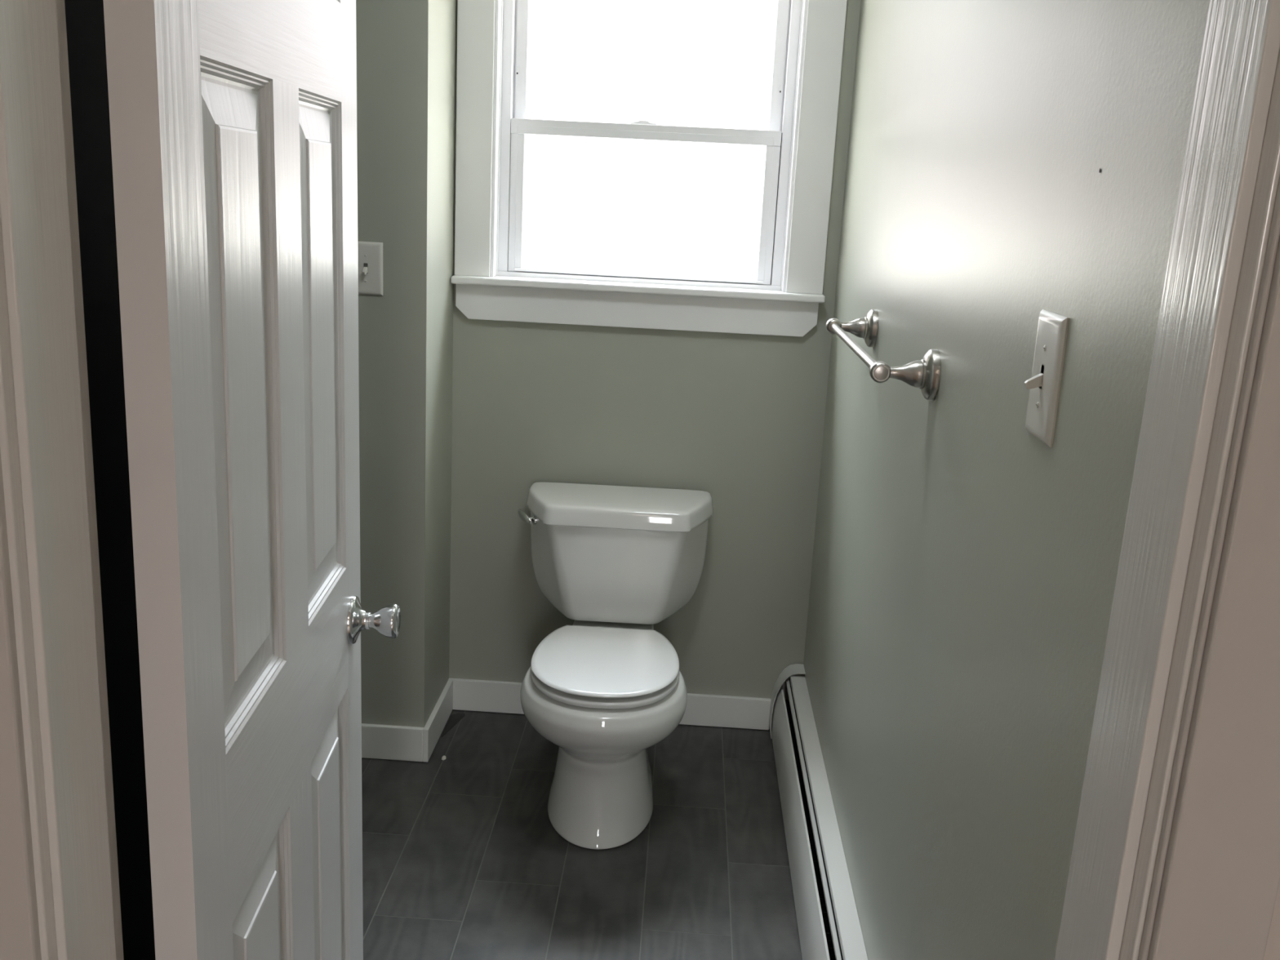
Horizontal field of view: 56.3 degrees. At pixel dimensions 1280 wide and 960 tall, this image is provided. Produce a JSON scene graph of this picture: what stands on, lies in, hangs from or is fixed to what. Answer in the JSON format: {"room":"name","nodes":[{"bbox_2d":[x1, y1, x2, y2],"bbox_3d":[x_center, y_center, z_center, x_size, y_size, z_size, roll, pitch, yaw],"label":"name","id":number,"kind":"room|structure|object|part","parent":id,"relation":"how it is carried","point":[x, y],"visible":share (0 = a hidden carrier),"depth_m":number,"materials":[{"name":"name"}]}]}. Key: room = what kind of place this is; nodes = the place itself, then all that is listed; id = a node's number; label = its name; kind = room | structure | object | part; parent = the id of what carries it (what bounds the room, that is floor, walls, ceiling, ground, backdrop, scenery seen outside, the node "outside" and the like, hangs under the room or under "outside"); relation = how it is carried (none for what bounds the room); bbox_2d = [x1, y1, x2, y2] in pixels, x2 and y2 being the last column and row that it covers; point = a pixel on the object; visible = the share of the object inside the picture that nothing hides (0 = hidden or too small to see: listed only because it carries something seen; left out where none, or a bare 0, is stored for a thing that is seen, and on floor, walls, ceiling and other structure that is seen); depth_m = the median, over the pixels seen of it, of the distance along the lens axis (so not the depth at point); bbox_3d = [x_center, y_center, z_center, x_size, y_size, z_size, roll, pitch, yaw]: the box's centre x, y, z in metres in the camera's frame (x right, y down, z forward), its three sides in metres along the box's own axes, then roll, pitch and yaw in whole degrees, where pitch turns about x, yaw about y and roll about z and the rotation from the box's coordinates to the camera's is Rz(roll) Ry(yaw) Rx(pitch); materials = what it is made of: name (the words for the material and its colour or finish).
{"room":"bathroom","nodes":[
{"label":"bathroom","id":0,"kind":"room"},
{"bbox_2d":[64,0,155,959],"bbox_3d":[-1.079,-0.089,1.299,1.095,2.420,0.720,3,14,2],"label":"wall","id":1,"kind":"structure","parent":0,"point":[85,19],"depth_m":1.21,"materials":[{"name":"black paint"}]},
{"bbox_2d":[355,0,457,727],"bbox_3d":[-1.022,-0.507,3.025,1.044,2.420,0.326,3,14,2],"label":"wall","id":2,"kind":"structure","parent":0,"point":[406,49],"depth_m":2.92,"materials":[{"name":"grey paint"}]},
{"bbox_2d":[357,241,382,295],"bbox_3d":[-0.651,-0.500,2.829,0.080,0.124,0.023,3,14,2],"label":"light switch","id":3,"kind":"object","parent":2,"relation":"attached to","point":[371,253],"visible":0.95,"depth_m":2.83,"materials":[{"name":"white plastic"}]},
{"bbox_2d":[361,723,423,761],"bbox_3d":[-1.012,0.664,3.133,0.894,0.092,0.014,3,14,2],"label":"baseboard","id":4,"kind":"structure","parent":2,"relation":"attached to","point":[402,743],"depth_m":3.11,"materials":[{"name":"white wood"}]},
{"bbox_2d":[422,678,453,762],"bbox_3d":[-0.551,0.652,3.276,0.014,0.092,0.340,3,14,2],"label":"baseboard","id":5,"kind":"structure","parent":2,"relation":"attached to","point":[438,717],"depth_m":3.23,"materials":[{"name":"white wood"}]},
{"bbox_2d":[361,709,802,959],"bbox_3d":[-0.629,0.966,2.284,2.050,0.050,2.420,3,14,2],"label":"floor","id":6,"kind":"structure","parent":0,"point":[464,858],"depth_m":2.70,"materials":[{"name":"grey tile"}]},
{"bbox_2d":[440,713,465,737],"bbox_3d":[-0.522,0.685,3.345,0.040,0.002,0.162,3,14,2],"label":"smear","id":7,"kind":"object","parent":6,"relation":"on","point":[454,719],"visible":1,"depth_m":3.37,"materials":[{"name":"grey"}]},
{"bbox_2d":[517,481,713,848],"bbox_3d":[-0.087,0.444,2.947,0.519,0.698,0.755,3,14,1],"label":"toilet","id":8,"kind":"object","parent":6,"relation":"on","point":[606,687],"visible":1,"depth_m":2.88,"materials":[{"name":"white ceramic"}]},
{"bbox_3d":[-0.297,0.097,3.138,0.028,0.032,0.077,-10,19,-43],"label":"flush lever","id":9,"kind":"part","parent":8,"relation":"part of","materials":[{"name":"silver metal"}]},
{"bbox_3d":[-0.081,0.442,2.796,0.347,0.016,0.417,3,14,1],"label":"seat","id":10,"kind":"part","parent":8,"relation":"part of","materials":[{"name":"white plastic"}]},
{"bbox_3d":[-0.080,0.419,2.791,0.344,0.012,0.415,3,14,1],"label":"seat lid","id":11,"kind":"part","parent":8,"relation":"part of","materials":[{"name":"white plastic"}]},
{"bbox_3d":[-0.062,0.220,3.159,0.479,0.274,0.228,3,14,1],"label":"tank","id":12,"kind":"part","parent":8,"relation":"part of","materials":[{"name":"white ceramic"}]},
{"bbox_3d":[-0.055,0.070,3.118,0.500,0.050,0.246,3,14,1],"label":"tank lid","id":13,"kind":"part","parent":8,"relation":"part of","materials":[{"name":"white ceramic"}]},
{"bbox_2d":[448,0,861,728],"bbox_3d":[-0.435,-0.530,3.237,2.200,2.420,0.150,3,14,2],"label":"wall","id":14,"kind":"structure","parent":0,"point":[737,419],"depth_m":3.25,"materials":[{"name":"grey paint"}]},
{"bbox_2d":[453,678,771,729],"bbox_3d":[-0.083,0.641,3.419,0.908,0.092,0.014,3,14,2],"label":"baseboard","id":15,"kind":"structure","parent":14,"relation":"attached to","point":[470,695],"depth_m":3.41,"materials":[{"name":"white wood"}]},
{"bbox_2d":[450,0,847,337],"bbox_3d":[0.017,-0.938,3.090,0.974,1.074,0.202,3,14,2],"label":"window","id":16,"kind":"structure","parent":14,"relation":"in","point":[491,281],"depth_m":3.10,"materials":[{"name":"white wood"}]},
{"bbox_3d":[-0.004,-0.543,3.181,0.662,0.006,0.012,3,14,2],"label":"lift rail","id":17,"kind":"part","parent":16,"relation":"part of","materials":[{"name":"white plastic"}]},
{"bbox_3d":[0.006,-0.732,3.152,0.701,0.392,0.034,3,14,2],"label":"sash","id":18,"kind":"part","parent":16,"relation":"part of","materials":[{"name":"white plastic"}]},
{"bbox_3d":[0.018,-0.943,3.109,0.776,0.875,0.162,3,14,2],"label":"frame","id":19,"kind":"part","parent":16,"relation":"part of","materials":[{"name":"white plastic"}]},
{"bbox_3d":[0.028,-1.123,3.093,0.696,0.456,0.028,3,14,2],"label":"sash","id":20,"kind":"part","parent":16,"relation":"part of","materials":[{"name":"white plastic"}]},
{"bbox_2d":[803,0,1209,959],"bbox_3d":[0.529,-0.171,1.964,0.150,2.420,2.400,3,14,2],"label":"wall","id":21,"kind":"structure","parent":0,"point":[965,563],"depth_m":1.49,"materials":[{"name":"grey paint"}]},
{"bbox_2d":[768,663,867,959],"bbox_3d":[0.363,0.866,2.349,0.085,0.202,2.148,3,14,2],"label":"baseboard heater","id":22,"kind":"object","parent":21,"relation":"attached to","point":[828,926],"visible":1,"depth_m":2.59,"materials":[{"name":"white metal"}]},
{"bbox_3d":[0.336,0.891,2.347,0.023,0.141,2.126,3,14,2],"label":"panel","id":23,"kind":"part","parent":22,"relation":"part of","materials":[{"name":"white metal"}]},
{"bbox_2d":[825,309,940,399],"bbox_3d":[0.413,-0.237,2.122,0.099,0.077,0.709,3,14,2],"label":"towel bar","id":24,"kind":"object","parent":21,"relation":"attached to","point":[924,374],"visible":1,"depth_m":1.81,"materials":[{"name":"silver metal"}]},
{"bbox_3d":[0.394,-0.313,2.431,0.032,0.032,0.029,3,14,2],"label":"knob","id":25,"kind":"part","parent":24,"relation":"part of","materials":[{"name":"silver metal"}]},
{"bbox_3d":[0.379,-0.238,2.123,0.015,0.015,0.628,3,14,2],"label":"rail","id":26,"kind":"part","parent":24,"relation":"part of","materials":[{"name":"silver metal"}]},
{"bbox_3d":[0.435,-0.310,2.429,0.084,0.077,0.077,3,14,2],"label":"wall post","id":27,"kind":"part","parent":24,"relation":"part of","materials":[{"name":"silver metal"}]},
{"bbox_3d":[0.365,-0.164,1.816,0.032,0.032,0.029,3,14,2],"label":"knob","id":28,"kind":"part","parent":24,"relation":"part of","materials":[{"name":"silver metal"}]},
{"bbox_3d":[0.406,-0.162,1.815,0.084,0.077,0.077,3,14,2],"label":"wall post","id":29,"kind":"part","parent":24,"relation":"part of","materials":[{"name":"silver metal"}]},
{"bbox_2d":[1024,309,1069,447],"bbox_3d":[0.414,-0.108,1.247,0.023,0.132,0.088,3,14,2],"label":"light switch","id":30,"kind":"object","parent":21,"relation":"attached to","point":[1052,327],"visible":1,"depth_m":1.23,"materials":[{"name":"white plastic"}]},
{"bbox_2d":[1263,882,1279,959],"bbox_3d":[0.897,0.135,0.785,1.000,2.420,0.010,3,14,2],"label":"wall","id":31,"kind":"structure","parent":0,"point":[1272,950],"depth_m":0.85,"materials":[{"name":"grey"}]},
{"bbox_2d":[1137,178,1279,959],"bbox_3d":[0.403,0.236,0.820,0.104,2.160,0.015,3,14,2],"label":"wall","id":32,"kind":"structure","parent":31,"relation":"attached to","point":[1216,877],"depth_m":0.80,"materials":[{"name":"grey paint"}]},
{"bbox_3d":[-0.572,0.038,0.886,1.950,2.420,0.095,3,14,2],"label":"wall","id":33,"kind":"structure","parent":0,"visible":0},
{"bbox_2d":[0,448,41,959],"bbox_3d":[-0.480,0.182,0.861,0.072,2.160,0.013,3,14,2],"label":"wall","id":34,"kind":"structure","parent":33,"relation":"attached to","point":[20,937],"depth_m":0.87,"materials":[{"name":"grey paint"}]},
{"bbox_2d":[0,0,124,959],"bbox_3d":[-0.469,0.178,0.920,0.080,2.140,0.116,3,14,2],"label":"trim","id":35,"kind":"structure","parent":33,"relation":"attached to","point":[46,442],"depth_m":0.86,"materials":[{"name":"white wood"}]},
{"bbox_2d":[102,0,400,959],"bbox_3d":[-0.410,0.117,1.360,0.169,2.033,0.773,2,14,-3],"label":"door","id":36,"kind":"structure","parent":33,"relation":"in","point":[233,122],"depth_m":1.15,"materials":[{"name":"white wood"}]},
{"bbox_3d":[-0.379,0.201,1.709,0.066,0.069,0.069,2,14,-3],"label":"knob","id":37,"kind":"part","parent":36,"relation":"part of","materials":[{"name":"silver metal"}]},
{"bbox_2d":[1054,0,1279,959],"bbox_3d":[0.367,0.227,0.891,0.054,2.140,0.123,3,14,2],"label":"trim","id":38,"kind":"structure","parent":33,"relation":"attached to","point":[1230,177],"depth_m":0.82,"materials":[{"name":"white wood"}]},
{"label":"outside","id":39,"kind":"structure","parent":0,"visible":0},
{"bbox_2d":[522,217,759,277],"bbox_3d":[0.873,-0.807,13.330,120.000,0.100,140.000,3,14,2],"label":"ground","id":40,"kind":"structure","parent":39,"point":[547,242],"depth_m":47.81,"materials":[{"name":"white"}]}
]}

